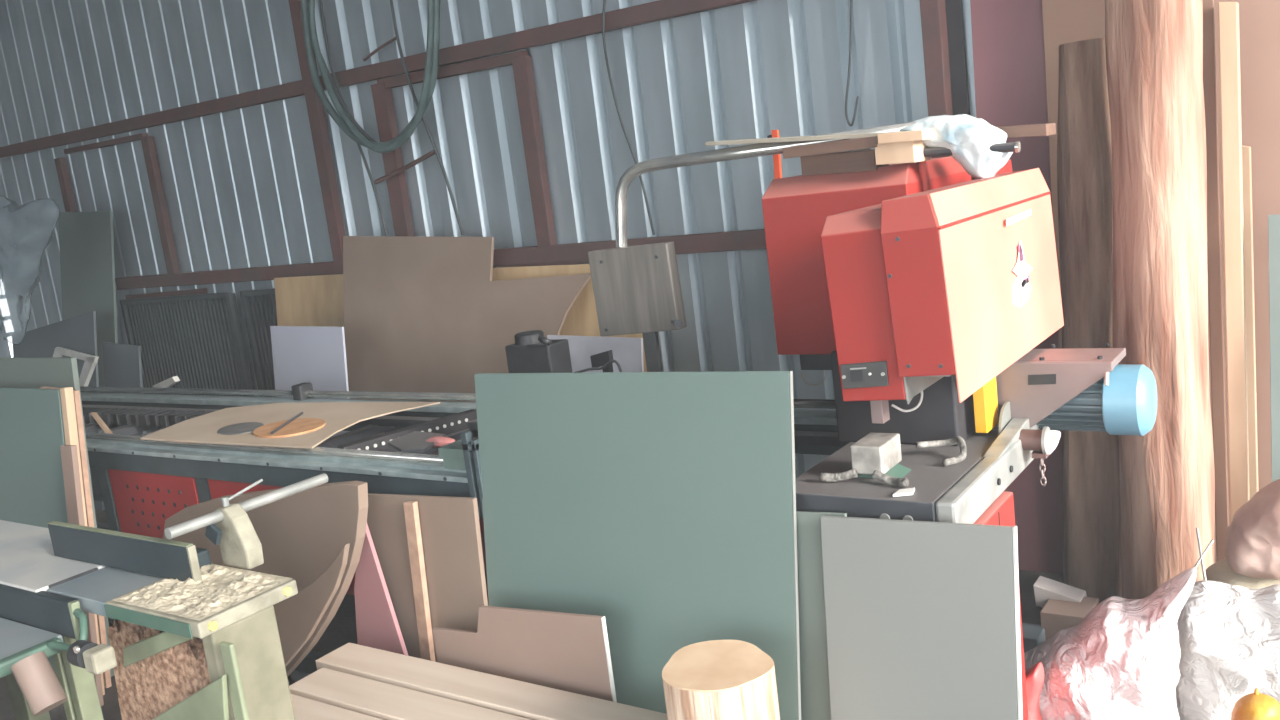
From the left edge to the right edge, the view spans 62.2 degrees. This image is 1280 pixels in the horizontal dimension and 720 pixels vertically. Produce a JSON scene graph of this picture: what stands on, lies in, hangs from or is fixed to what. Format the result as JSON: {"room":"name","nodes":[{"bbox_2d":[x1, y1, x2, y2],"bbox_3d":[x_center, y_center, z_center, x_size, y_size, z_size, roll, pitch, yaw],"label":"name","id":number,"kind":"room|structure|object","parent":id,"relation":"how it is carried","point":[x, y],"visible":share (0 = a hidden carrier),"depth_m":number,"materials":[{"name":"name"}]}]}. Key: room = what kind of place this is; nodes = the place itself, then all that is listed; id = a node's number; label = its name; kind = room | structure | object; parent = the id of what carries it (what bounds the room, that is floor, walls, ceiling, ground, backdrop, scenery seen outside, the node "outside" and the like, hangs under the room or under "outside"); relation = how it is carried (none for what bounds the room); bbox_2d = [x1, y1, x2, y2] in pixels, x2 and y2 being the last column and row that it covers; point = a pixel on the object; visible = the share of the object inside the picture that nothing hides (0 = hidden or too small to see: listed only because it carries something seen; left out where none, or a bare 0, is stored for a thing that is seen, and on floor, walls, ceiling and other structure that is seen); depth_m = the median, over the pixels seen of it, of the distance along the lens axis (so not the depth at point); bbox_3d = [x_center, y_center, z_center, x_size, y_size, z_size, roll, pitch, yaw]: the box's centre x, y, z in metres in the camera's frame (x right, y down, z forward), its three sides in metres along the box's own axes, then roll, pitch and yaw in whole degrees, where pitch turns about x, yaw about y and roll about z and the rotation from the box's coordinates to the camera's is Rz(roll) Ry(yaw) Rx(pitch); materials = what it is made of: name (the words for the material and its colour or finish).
{"room":"woodworking shop","nodes":[
{"label":"woodworking shop","id":0,"kind":"room"},
{"bbox_2d":[0,331,11,356],"bbox_3d":[-7.424,-0.471,4.963,0.050,4.300,8.200,0,12,35],"label":"wall","id":1,"kind":"structure","parent":0,"point":[4,345],"depth_m":8.35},
{"bbox_2d":[0,0,975,478],"bbox_3d":[-0.569,-1.347,5.026,11.000,4.300,0.037,0,12,35],"label":"wall","id":2,"kind":"structure","parent":0,"point":[242,188],"depth_m":5.29,"materials":[{"name":"metal"}]},
{"bbox_2d":[0,195,59,344],"bbox_3d":[-3.589,-0.533,6.231,0.868,0.904,0.208,0,12,35],"label":"plastic film","id":3,"kind":"object","parent":2,"relation":"hanging from","point":[26,230],"visible":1,"depth_m":6.17,"materials":[{"name":"plastic"}]},
{"bbox_2d":[54,157,76,211],"bbox_3d":[-3.976,-0.957,7.444,0.070,0.915,0.050,0,12,35],"label":"trim","id":4,"kind":"structure","parent":2,"relation":"attached to","point":[61,165],"depth_m":7.38,"materials":[{"name":"red metal"}]},
{"bbox_2d":[64,133,147,153],"bbox_3d":[-3.551,-1.433,7.029,0.982,0.048,0.040,0,12,35],"label":"trim","id":5,"kind":"structure","parent":2,"relation":"attached to","point":[135,137],"depth_m":6.99,"materials":[{"name":"red metal"}]},
{"bbox_2d":[140,136,180,275],"bbox_3d":[-3.076,-0.980,6.807,0.075,0.892,0.050,0,12,35],"label":"trim","id":6,"kind":"structure","parent":2,"relation":"attached to","point":[148,143],"depth_m":6.78,"materials":[{"name":"red metal"}]},
{"bbox_2d":[125,288,207,298],"bbox_3d":[-3.151,-0.428,7.034,0.944,0.058,0.020,0,12,35],"label":"trim","id":7,"kind":"structure","parent":2,"relation":"attached to","point":[200,290],"depth_m":6.98,"materials":[{"name":"red metal"}]},
{"bbox_2d":[288,0,345,273],"bbox_3d":[-1.757,-1.323,5.767,0.085,4.300,0.050,0,12,35],"label":"trim","id":8,"kind":"structure","parent":2,"relation":"attached to","point":[315,107],"depth_m":5.77,"materials":[{"name":"red metal"}]},
{"bbox_2d":[0,0,755,158],"bbox_3d":[-2.022,-1.496,5.933,7.641,0.191,0.050,0,12,35],"label":"beam","id":9,"kind":"structure","parent":2,"relation":"attached to","point":[659,10],"depth_m":5.29,"materials":[{"name":"red metal"}]},
{"bbox_2d":[363,36,395,60],"bbox_3d":[-1.321,-1.578,5.380,0.260,0.081,0.016,0,12,35],"label":"hook","id":10,"kind":"object","parent":2,"relation":"attached to","point":[394,38],"visible":0.98,"depth_m":5.37,"materials":[{"name":"grey metal"}]},
{"bbox_2d":[300,0,439,152],"bbox_3d":[-1.316,-1.593,5.229,1.019,1.128,0.088,0,12,35],"label":"hose","id":11,"kind":"object","parent":10,"relation":"hanging from","point":[345,121],"visible":1,"depth_m":5.39,"materials":[{"name":"rubber"}]},
{"bbox_2d":[371,82,414,235],"bbox_3d":[-1.283,-0.979,5.548,0.100,0.919,0.050,0,12,35],"label":"trim","id":12,"kind":"structure","parent":2,"relation":"attached to","point":[383,101],"depth_m":5.51,"materials":[{"name":"red metal"}]},
{"bbox_2d":[374,150,434,183],"bbox_3d":[-1.197,-0.978,5.382,0.456,0.125,0.024,0,12,35],"label":"bar","id":13,"kind":"object","parent":2,"relation":"attached to","point":[431,153],"visible":1,"depth_m":5.37,"materials":[{"name":"metal"}]},
{"bbox_2d":[115,229,766,289],"bbox_3d":[-1.171,-0.513,5.591,5.865,0.136,0.050,0,12,35],"label":"beam","id":14,"kind":"structure","parent":2,"relation":"attached to","point":[754,239],"depth_m":5.13,"materials":[{"name":"red metal"}]},
{"bbox_2d":[377,50,527,87],"bbox_3d":[-0.936,-1.415,5.192,0.997,0.070,0.040,0,12,35],"label":"trim","id":15,"kind":"structure","parent":2,"relation":"attached to","point":[503,60],"depth_m":5.12,"materials":[{"name":"red metal"}]},
{"bbox_2d":[511,56,556,248],"bbox_3d":[-0.496,-0.971,4.999,0.085,0.892,0.050,0,12,35],"label":"trim","id":16,"kind":"structure","parent":2,"relation":"attached to","point":[523,72],"depth_m":4.97,"materials":[{"name":"red metal"}]},
{"bbox_2d":[497,260,588,267],"bbox_3d":[-0.461,-0.472,5.103,0.590,0.058,0.040,0,12,35],"label":"trim","id":17,"kind":"structure","parent":2,"relation":"attached to","point":[580,261],"depth_m":5.06,"materials":[{"name":"red metal"}]},
{"bbox_2d":[919,0,952,157],"bbox_3d":[1.045,-1.341,3.796,0.070,4.300,0.090,0,12,35],"label":"trim","id":18,"kind":"structure","parent":2,"relation":"attached to","point":[933,12],"depth_m":3.80,"materials":[{"name":"red metal"}]},
{"bbox_2d":[945,0,974,179],"bbox_3d":[1.115,-1.349,3.788,0.057,4.300,0.020,0,12,35],"label":"trim","id":19,"kind":"structure","parent":2,"relation":"attached to","point":[954,8],"depth_m":3.82,"materials":[{"name":"metal"}]},
{"bbox_2d":[0,510,1063,719],"bbox_3d":[-2.123,1.934,0.180,18.100,0.120,11.500,0,12,35],"label":"floor","id":20,"kind":"structure","parent":0,"point":[342,630],"depth_m":3.90,"materials":[{"name":"concrete"}]},
{"bbox_2d":[0,387,67,675],"bbox_3d":[-2.433,0.667,4.117,0.962,1.128,0.140,0,12,35],"label":"sheet","id":21,"kind":"object","parent":20,"relation":"on","point":[32,489],"visible":0.39,"depth_m":3.95,"materials":[{"name":"green wood"}]},
{"bbox_2d":[0,357,113,676],"bbox_3d":[-2.498,0.597,4.288,1.100,1.223,0.132,0,12,35],"label":"board","id":22,"kind":"object","parent":20,"relation":"on","point":[15,372],"visible":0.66,"depth_m":4.03,"materials":[{"name":"wood"}]},
{"bbox_2d":[13,311,104,510],"bbox_3d":[-3.787,0.319,6.874,1.062,1.224,0.219,0,12,35],"label":"board","id":23,"kind":"object","parent":20,"relation":"on","point":[77,333],"visible":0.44,"depth_m":6.72,"materials":[{"name":"wood"}]},
{"bbox_2d":[40,386,111,687],"bbox_3d":[-2.106,0.658,3.957,0.247,1.118,0.136,0,12,35],"label":"board","id":24,"kind":"object","parent":20,"relation":"on","point":[84,467],"visible":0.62,"depth_m":3.87,"materials":[{"name":"beige wood"}]},
{"bbox_2d":[60,445,103,705],"bbox_3d":[-1.980,0.767,3.763,0.077,0.937,0.122,0,12,35],"label":"batten","id":25,"kind":"object","parent":20,"relation":"on","point":[70,465],"visible":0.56,"depth_m":3.73,"materials":[{"name":"brown wood"}]},
{"bbox_2d":[60,387,104,694],"bbox_3d":[-2.012,0.662,3.828,0.035,1.131,0.153,0,12,35],"label":"batten","id":26,"kind":"object","parent":20,"relation":"on","point":[66,393],"visible":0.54,"depth_m":3.79,"materials":[{"name":"brown wood"}]},
{"bbox_2d":[58,211,117,432],"bbox_3d":[-3.743,-0.080,7.216,0.679,1.880,0.342,0,12,35],"label":"board","id":27,"kind":"object","parent":20,"relation":"on","point":[86,239],"visible":0.34,"depth_m":7.15,"materials":[{"name":"grey wood"}]},
{"bbox_2d":[102,342,145,434],"bbox_3d":[-3.184,0.400,6.565,0.411,1.020,0.168,0,12,35],"label":"board","id":28,"kind":"object","parent":20,"relation":"on","point":[122,362],"visible":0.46,"depth_m":6.54,"materials":[{"name":"stone"}]},
{"bbox_2d":[108,620,210,719],"bbox_3d":[-1.055,0.941,2.564,0.567,0.764,0.125,0,12,35],"label":"wood shavings","id":29,"kind":"object","parent":20,"relation":"on","point":[147,688],"visible":0.27,"depth_m":2.52},
{"bbox_2d":[0,473,327,719],"bbox_3d":[-1.541,0.862,2.729,1.703,0.985,0.923,-3,11,24],"label":"planer","id":30,"kind":"object","parent":20,"relation":"on","point":[58,572],"visible":0.97,"depth_m":2.51,"materials":[{"name":"green metal"}]},
{"bbox_2d":[113,564,292,620],"bbox_3d":[-1.009,0.520,2.439,0.352,0.017,0.242,0,12,35],"label":"sawdust","id":31,"kind":"object","parent":30,"relation":"on","point":[220,588],"visible":0.92,"depth_m":2.41},
{"bbox_2d":[120,292,253,432],"bbox_3d":[-2.933,0.190,6.950,1.244,1.235,0.045,0,12,35],"label":"grid panel","id":32,"kind":"object","parent":20,"relation":"on","point":[198,339],"visible":0.46,"depth_m":6.85,"materials":[{"name":"black metal"}]},
{"bbox_2d":[240,288,277,396],"bbox_3d":[-1.967,0.182,6.271,0.894,1.238,0.045,0,12,35],"label":"grid panel","id":33,"kind":"object","parent":20,"relation":"on","point":[259,305],"visible":0.16,"depth_m":6.41,"materials":[{"name":"black metal"}]},
{"bbox_2d":[162,481,367,676],"bbox_3d":[-1.231,0.819,3.396,1.268,0.966,0.035,0,12,35],"label":"board","id":34,"kind":"object","parent":20,"relation":"on","point":[300,535],"visible":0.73,"depth_m":3.14,"materials":[{"name":"brown wood"}]},
{"bbox_2d":[290,670,309,681],"bbox_3d":[-1.210,1.121,3.770,0.091,0.044,0.057,0,12,35],"label":"scrap","id":35,"kind":"object","parent":20,"relation":"on","point":[296,675],"visible":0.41,"depth_m":3.75,"materials":[{"name":"grey"}]},
{"bbox_2d":[274,274,343,326],"bbox_3d":[-1.800,0.186,5.921,0.615,1.308,0.182,0,12,35],"label":"plywood board","id":36,"kind":"object","parent":20,"relation":"on","point":[318,301],"visible":0.24,"depth_m":5.88,"materials":[{"name":"beige wood"}]},
{"bbox_2d":[270,326,348,437],"bbox_3d":[-1.597,0.384,5.206,0.549,1.110,0.143,0,12,35],"label":"board","id":37,"kind":"object","parent":20,"relation":"on","point":[316,355],"visible":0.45,"depth_m":5.16,"materials":[{"name":"white"}]},
{"bbox_2d":[273,543,349,666],"bbox_3d":[-0.998,0.764,3.033,0.635,0.564,0.018,0,12,35],"label":"board","id":38,"kind":"object","parent":20,"relation":"on","point":[298,616],"visible":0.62,"depth_m":2.96,"materials":[{"name":"brown wood"}]},
{"bbox_2d":[354,524,408,655],"bbox_3d":[-0.731,0.817,3.090,0.333,0.754,0.064,0,12,35],"label":"board","id":39,"kind":"object","parent":20,"relation":"on","point":[377,625],"visible":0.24,"depth_m":3.09,"materials":[{"name":"pink wood"}]},
{"bbox_2d":[403,501,435,661],"bbox_3d":[-0.613,0.791,3.029,0.041,0.792,0.070,0,12,35],"label":"batten","id":40,"kind":"object","parent":20,"relation":"on","point":[414,538],"visible":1,"depth_m":3.00,"materials":[{"name":"brown wood"}]},
{"bbox_2d":[367,493,487,661],"bbox_3d":[-0.615,0.778,3.058,0.498,0.812,0.072,0,12,35],"label":"board","id":41,"kind":"object","parent":20,"relation":"on","point":[449,526],"visible":0.44,"depth_m":2.98,"materials":[{"name":"wood"}]},
{"bbox_2d":[343,236,590,454],"bbox_3d":[-0.874,0.112,5.093,1.646,1.504,0.326,0,12,35],"label":"board","id":42,"kind":"object","parent":20,"relation":"on","point":[422,314],"visible":0.56,"depth_m":5.17,"materials":[{"name":"brown wood"}]},
{"bbox_2d":[432,605,616,701],"bbox_3d":[-0.297,0.903,2.754,0.601,0.588,0.012,0,12,35],"label":"board","id":43,"kind":"object","parent":20,"relation":"on","point":[570,652],"visible":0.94,"depth_m":2.67,"materials":[{"name":"brown wood"}]},
{"bbox_2d":[492,264,646,371],"bbox_3d":[-0.320,0.180,4.980,0.894,1.268,0.140,0,12,35],"label":"plywood board","id":44,"kind":"object","parent":20,"relation":"on","point":[581,319],"visible":0.04,"depth_m":4.90,"materials":[{"name":"beige wood"}]},
{"bbox_2d":[547,335,643,372],"bbox_3d":[-0.170,0.404,4.322,0.479,1.012,0.163,0,12,35],"label":"board","id":45,"kind":"object","parent":20,"relation":"on","point":[627,351],"visible":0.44,"depth_m":4.26,"materials":[{"name":"white wood"}]},
{"bbox_2d":[80,123,1156,719],"bbox_3d":[-1.159,0.248,4.138,5.740,1.619,1.258,0,12,35],"label":"machine","id":46,"kind":"object","parent":20,"relation":"on","point":[927,291],"depth_m":2.61,"materials":[{"name":"metal"}]},
{"bbox_2d":[53,347,98,385],"bbox_3d":[-3.500,0.149,6.466,0.795,0.461,0.068,-1,11,32],"label":"bracket","id":47,"kind":"object","parent":46,"relation":"attached to","point":[90,362],"depth_m":6.30,"materials":[{"name":"grey metal"}]},
{"bbox_2d":[90,412,112,433],"bbox_3d":[-2.210,0.265,4.355,0.023,0.056,0.419,-14,12,-34],"label":"stick","id":48,"kind":"object","parent":46,"relation":"on","point":[95,415],"visible":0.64,"depth_m":4.37,"materials":[{"name":"brown wood"}]},
{"bbox_2d":[153,376,179,387],"bbox_3d":[-2.433,0.120,5.442,0.219,0.074,0.030,0,12,35],"label":"pale offcut","id":49,"kind":"object","parent":46,"relation":"on","point":[167,383],"visible":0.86,"depth_m":5.41,"materials":[{"name":"beige wood"}]},
{"bbox_2d":[140,402,439,448],"bbox_3d":[-1.306,0.220,3.860,1.062,0.006,0.614,0,12,35],"label":"plywood sheet","id":50,"kind":"object","parent":46,"relation":"on","point":[337,416],"visible":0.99,"depth_m":3.85,"materials":[{"name":"brown wood"}]},
{"bbox_2d":[217,422,263,434],"bbox_3d":[-1.424,0.244,3.780,0.213,0.003,0.160,0,12,35],"label":"disc","id":51,"kind":"object","parent":50,"relation":"on","point":[239,428],"visible":0.99,"depth_m":3.77,"materials":[{"name":"grey metal"}]},
{"bbox_2d":[253,418,324,437],"bbox_3d":[-1.213,0.234,3.668,0.295,0.007,0.235,0,12,35],"label":"disc","id":52,"kind":"object","parent":50,"relation":"on","point":[299,426],"visible":0.98,"depth_m":3.64,"materials":[{"name":"brown wood"}]},
{"bbox_2d":[271,412,302,433],"bbox_3d":[-1.238,0.220,3.723,0.010,0.010,0.308,-7,10,2],"label":"rod","id":53,"kind":"object","parent":52,"relation":"on","point":[300,413],"visible":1,"depth_m":3.71,"materials":[{"name":"metal"}]},
{"bbox_2d":[388,431,445,452],"bbox_3d":[-0.691,0.254,3.280,0.225,0.010,0.196,0,12,35],"label":"steel plate","id":54,"kind":"object","parent":46,"relation":"on","point":[415,441],"visible":0.99,"depth_m":3.27,"materials":[{"name":"grey metal"}]},
{"bbox_2d":[426,436,454,447],"bbox_3d":[-0.621,0.252,3.243,0.146,0.036,0.045,0,12,35],"label":"rag","id":55,"kind":"object","parent":54,"relation":"on","point":[439,441],"visible":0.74,"depth_m":3.21,"materials":[{"name":"pink fabric"}]},
{"bbox_2d":[505,330,572,372],"bbox_3d":[-0.298,0.071,3.231,0.184,0.316,0.110,0,12,35],"label":"motor","id":56,"kind":"object","parent":46,"relation":"on","point":[531,352],"visible":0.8,"depth_m":3.19,"materials":[{"name":"black metal"}]},
{"bbox_2d":[588,122,916,371],"bbox_3d":[0.331,-0.233,3.191,1.169,0.810,0.062,0,12,35],"label":"pendant","id":57,"kind":"object","parent":46,"relation":"attached to","point":[637,289],"visible":0.95,"depth_m":3.39,"materials":[{"name":"metal"}]},
{"bbox_2d":[767,130,781,178],"bbox_3d":[0.431,-0.617,3.354,0.037,0.220,0.012,0,12,35],"label":"clamp","id":58,"kind":"object","parent":46,"relation":"attached to","point":[774,133],"visible":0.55,"depth_m":3.35,"materials":[{"name":"red plastic"}]},
{"bbox_2d":[800,149,888,175],"bbox_3d":[0.572,-0.553,2.965,0.220,0.064,0.100,0,12,35],"label":"wood block","id":59,"kind":"object","parent":46,"relation":"on","point":[856,161],"visible":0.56,"depth_m":2.92,"materials":[{"name":"brown wood"}]},
{"bbox_2d":[840,361,888,388],"bbox_3d":[0.493,0.033,2.331,0.108,0.063,0.006,0,12,35],"label":"switch plate","id":60,"kind":"object","parent":46,"relation":"attached to","point":[853,374],"depth_m":2.33,"materials":[{"name":"black plastic"}]},
{"bbox_2d":[875,129,932,164],"bbox_3d":[0.708,-0.564,2.804,0.135,0.084,0.140,0,12,35],"label":"wood block","id":61,"kind":"object","parent":46,"relation":"on","point":[911,151],"depth_m":2.76,"materials":[{"name":"brown wood"}]},
{"bbox_2d":[705,131,904,145],"bbox_3d":[0.485,-0.627,2.994,0.627,0.060,0.120,0,12,35],"label":"wood strip","id":62,"kind":"object","parent":61,"relation":"on","point":[861,135],"visible":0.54,"depth_m":2.97,"materials":[{"name":"beige wood"}]},
{"bbox_2d":[782,136,877,158],"bbox_3d":[0.524,-0.579,2.885,0.278,0.032,0.050,0,12,35],"label":"wood strip","id":63,"kind":"object","parent":61,"relation":"on","point":[867,142],"visible":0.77,"depth_m":2.86,"materials":[{"name":"brown wood"}]},
{"bbox_2d":[893,487,914,496],"bbox_3d":[0.564,0.282,2.263,0.052,0.006,0.032,-6,10,5],"label":"paper scrap","id":64,"kind":"object","parent":46,"relation":"on","point":[908,491],"visible":1,"depth_m":2.25,"materials":[{"name":"white paper"}]},
{"bbox_2d":[900,114,1012,178],"bbox_3d":[0.825,-0.556,2.793,0.305,0.185,0.115,0,12,35],"label":"plastic bag","id":65,"kind":"object","parent":46,"relation":"on","point":[969,138],"visible":0.9,"depth_m":2.73,"materials":[{"name":"white plastic"}]},
{"bbox_2d":[923,141,1020,156],"bbox_3d":[0.842,-0.542,2.740,0.271,0.041,0.028,0,12,35],"label":"rod","id":66,"kind":"object","parent":46,"relation":"on","point":[1014,146],"visible":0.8,"depth_m":2.69,"materials":[{"name":"grey metal"}]},
{"bbox_2d":[474,371,800,719],"bbox_3d":[-0.031,0.601,2.635,0.988,1.155,0.105,0,12,35],"label":"sheet","id":67,"kind":"object","parent":20,"relation":"on","point":[661,506],"visible":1,"depth_m":2.56,"materials":[{"name":"green wood"}]},
{"bbox_2d":[662,640,779,719],"bbox_3d":[0.199,0.924,2.274,0.235,0.584,0.231,0,12,35],"label":"stump","id":68,"kind":"object","parent":20,"relation":"on","point":[713,679],"visible":1,"depth_m":2.17,"materials":[{"name":"beige wood"}]},
{"bbox_2d":[796,511,846,719],"bbox_3d":[0.423,0.747,2.378,0.147,0.842,0.053,0,12,35],"label":"sheet","id":69,"kind":"object","parent":20,"relation":"on","point":[814,673],"visible":0.48,"depth_m":2.37,"materials":[{"name":"green wood"}]},
{"bbox_2d":[820,516,1022,719],"bbox_3d":[0.592,0.746,2.230,0.428,0.851,0.068,0,12,35],"label":"sheet","id":70,"kind":"object","parent":20,"relation":"on","point":[923,617],"visible":1,"depth_m":2.19,"materials":[{"name":"grey wood"}]},
{"bbox_2d":[970,0,1063,573],"bbox_3d":[1.346,-0.494,3.767,0.258,2.579,0.150,0,12,35],"label":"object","id":71,"kind":"object","parent":20,"relation":"on","point":[1008,35],"visible":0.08,"depth_m":3.73,"materials":[{"name":"laminate"}]},
{"bbox_2d":[1022,623,1044,652],"bbox_3d":[1.150,0.874,3.129,0.080,0.163,0.100,0,12,35],"label":"block","id":72,"kind":"object","parent":20,"relation":"on","point":[1033,634],"visible":0.24,"depth_m":3.09,"materials":[{"name":"stone"}]},
{"bbox_2d":[1040,596,1098,640],"bbox_3d":[1.284,0.828,3.154,0.132,0.211,0.150,0,12,35],"label":"wood block","id":73,"kind":"object","parent":20,"relation":"on","point":[1056,615],"visible":0.28,"depth_m":3.11,"materials":[{"name":"brown wood"}]},
{"bbox_2d":[1033,576,1086,607],"bbox_3d":[1.277,0.722,3.212,0.141,0.098,0.080,0,12,35],"label":"wood block","id":74,"kind":"object","parent":73,"relation":"on","point":[1045,589],"visible":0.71,"depth_m":3.20,"materials":[{"name":"beige wood"}]},
{"bbox_2d":[1042,0,1104,443],"bbox_3d":[1.615,-0.462,3.526,0.460,2.530,0.113,0,12,35],"label":"board","id":75,"kind":"object","parent":20,"relation":"on","point":[1064,21],"visible":0.02,"depth_m":3.54,"materials":[{"name":"brown wood"}]},
{"bbox_2d":[1057,38,1121,602],"bbox_3d":[1.462,-0.086,3.471,0.227,1.848,0.214,0,12,35],"label":"slab","id":76,"kind":"object","parent":20,"relation":"on","point":[1091,491],"visible":0.66,"depth_m":3.38,"materials":[{"name":"brown wood"}]},
{"bbox_2d":[1024,567,1196,719],"bbox_3d":[1.106,0.764,2.581,0.453,0.570,0.270,0,12,35],"label":"plastic bag","id":77,"kind":"object","parent":20,"relation":"on","point":[1121,662],"visible":0.93,"depth_m":2.47,"materials":[{"name":"white plastic"}]},
{"bbox_2d":[1025,662,1043,719],"bbox_3d":[0.941,0.840,2.567,0.075,0.227,0.087,0,12,35],"label":"wrapper","id":78,"kind":"object","parent":77,"relation":"on","point":[1034,675],"visible":0.73,"depth_m":2.53,"materials":[{"name":"plastic"}]},
{"bbox_2d":[1105,0,1214,598],"bbox_3d":[1.496,-0.563,3.092,0.282,2.900,0.288,0,12,35],"label":"log","id":79,"kind":"object","parent":20,"relation":"on","point":[1154,48],"visible":0.86,"depth_m":3.05,"materials":[{"name":"brown wood"}]},
{"bbox_2d":[1196,528,1206,579],"bbox_3d":[1.527,0.697,2.831,0.060,0.517,0.007,0,12,35],"label":"stick","id":80,"kind":"object","parent":20,"relation":"on","point":[1197,529],"visible":0.35,"depth_m":2.81,"materials":[{"name":"wood"}]},
{"bbox_2d":[1194,539,1213,567],"bbox_3d":[1.427,0.712,2.905,0.274,0.490,0.007,0,12,35],"label":"stick","id":81,"kind":"object","parent":20,"relation":"on","point":[1212,540],"visible":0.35,"depth_m":2.80,"materials":[{"name":"metal"}]},
{"bbox_2d":[1202,0,1228,560],"bbox_3d":[1.768,-0.179,3.256,0.036,2.027,0.075,0,12,35],"label":"batten","id":82,"kind":"object","parent":20,"relation":"on","point":[1209,58],"visible":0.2,"depth_m":3.24,"materials":[{"name":"beige wood"}]},
{"bbox_2d":[1176,580,1279,719],"bbox_3d":[1.523,0.769,2.640,0.418,0.439,0.304,0,12,35],"label":"plastic bag","id":83,"kind":"object","parent":20,"relation":"on","point":[1229,635],"visible":0.73,"depth_m":2.58,"materials":[{"name":"plastic"}]},
{"bbox_2d":[1218,2,1249,521],"bbox_3d":[1.785,-0.099,3.175,0.048,1.894,0.170,0,12,35],"label":"batten","id":84,"kind":"object","parent":20,"relation":"on","point":[1228,12],"visible":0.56,"depth_m":3.13,"materials":[{"name":"brown wood"}]},
{"bbox_2d":[1207,0,1279,562],"bbox_3d":[1.920,-0.403,3.381,0.238,2.387,0.099,0,12,35],"label":"board","id":85,"kind":"object","parent":20,"relation":"on","point":[1259,20],"visible":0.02,"depth_m":3.31,"materials":[{"name":"wood"}]},
{"bbox_2d":[1242,145,1258,498],"bbox_3d":[1.887,0.082,3.282,0.034,1.478,0.104,0,12,35],"label":"batten","id":86,"kind":"object","parent":20,"relation":"on","point":[1246,150],"visible":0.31,"depth_m":3.24,"materials":[{"name":"brown wood"}]},
{"bbox_2d":[1231,688,1279,719],"bbox_3d":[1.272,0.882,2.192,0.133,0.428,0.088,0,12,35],"label":"fruit","id":87,"kind":"object","parent":20,"relation":"on","point":[1256,705],"visible":1,"depth_m":2.14,"materials":[{"name":"food"}]},
{"bbox_2d":[1268,214,1279,481],"bbox_3d":[1.914,0.220,3.068,0.150,1.276,0.173,0,12,35],"label":"board","id":88,"kind":"object","parent":20,"relation":"on","point":[1273,220],"visible":0.55,"depth_m":3.08,"materials":[{"name":"wood"}]},
{"bbox_3d":[1.765,0.816,2.938,0.368,0.187,0.173,0,12,35],"label":"sack","id":89,"kind":"object","parent":20,"relation":"on","visible":0},
{"bbox_2d":[1203,559,1279,588],"bbox_3d":[1.699,0.684,2.849,0.335,0.292,0.187,0,12,35],"label":"sack","id":90,"kind":"object","parent":89,"relation":"on","point":[1221,571],"visible":0.12,"depth_m":2.84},
{"bbox_2d":[1225,479,1279,579],"bbox_3d":[1.690,0.446,2.785,0.277,0.271,0.233,-1,11,33],"label":"sack","id":91,"kind":"object","parent":90,"relation":"on","point":[1252,541],"visible":1,"depth_m":2.75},
{"bbox_3d":[-0.535,1.092,2.532,0.170,0.352,0.680,0,12,35],"label":"trestle","id":92,"kind":"object","parent":20,"relation":"on","visible":0},
{"bbox_2d":[291,694,382,719],"bbox_3d":[-0.519,0.907,2.448,1.156,0.034,0.122,0,12,35],"label":"plank","id":93,"kind":"object","parent":92,"relation":"on","point":[304,708],"visible":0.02,"depth_m":2.67,"materials":[{"name":"brown wood"}]},
{"bbox_2d":[289,668,530,719],"bbox_3d":[-0.448,0.876,2.554,1.121,0.041,0.122,0,12,35],"label":"plank","id":94,"kind":"object","parent":92,"relation":"on","point":[369,697],"visible":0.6,"depth_m":2.68,"materials":[{"name":"brown wood"}]},
{"bbox_2d":[315,643,667,719],"bbox_3d":[-0.401,0.845,2.678,1.146,0.048,0.122,0,12,35],"label":"plank","id":95,"kind":"object","parent":92,"relation":"on","point":[531,701],"visible":0.68,"depth_m":2.67,"materials":[{"name":"brown wood"}]},
{"bbox_3d":[-3.133,-2.632,1.392,11.300,0.060,8.400,0,12,35],"label":"ceiling","id":96,"kind":"structure","parent":0,"visible":0},
{"bbox_2d":[319,0,387,235],"bbox_3d":[-1.583,-2.020,5.371,0.234,2.849,0.016,0,12,35],"label":"cable","id":97,"kind":"object","parent":96,"relation":"hanging from","point":[320,1],"visible":0.88,"depth_m":5.51,"materials":[{"name":"rubber"}]},
{"bbox_2d":[390,0,464,234],"bbox_3d":[-1.150,-2.016,5.068,0.258,2.863,0.016,0,12,35],"label":"cable","id":98,"kind":"object","parent":96,"relation":"hanging from","point":[391,1],"visible":0.92,"depth_m":5.22,"materials":[{"name":"rubber"}]},
{"bbox_2d":[602,0,654,234],"bbox_3d":[-0.177,-1.987,4.430,0.148,2.947,0.012,0,12,35],"label":"cable","id":99,"kind":"object","parent":96,"relation":"hanging from","point":[604,1],"visible":0.96,"depth_m":4.60,"materials":[{"name":"black rubber"}]},
{"bbox_2d":[845,0,858,126],"bbox_3d":[0.658,-2.160,3.800,0.079,2.604,0.010,0,12,35],"label":"cable","id":100,"kind":"object","parent":96,"relation":"hanging from","point":[851,1],"visible":1,"depth_m":3.99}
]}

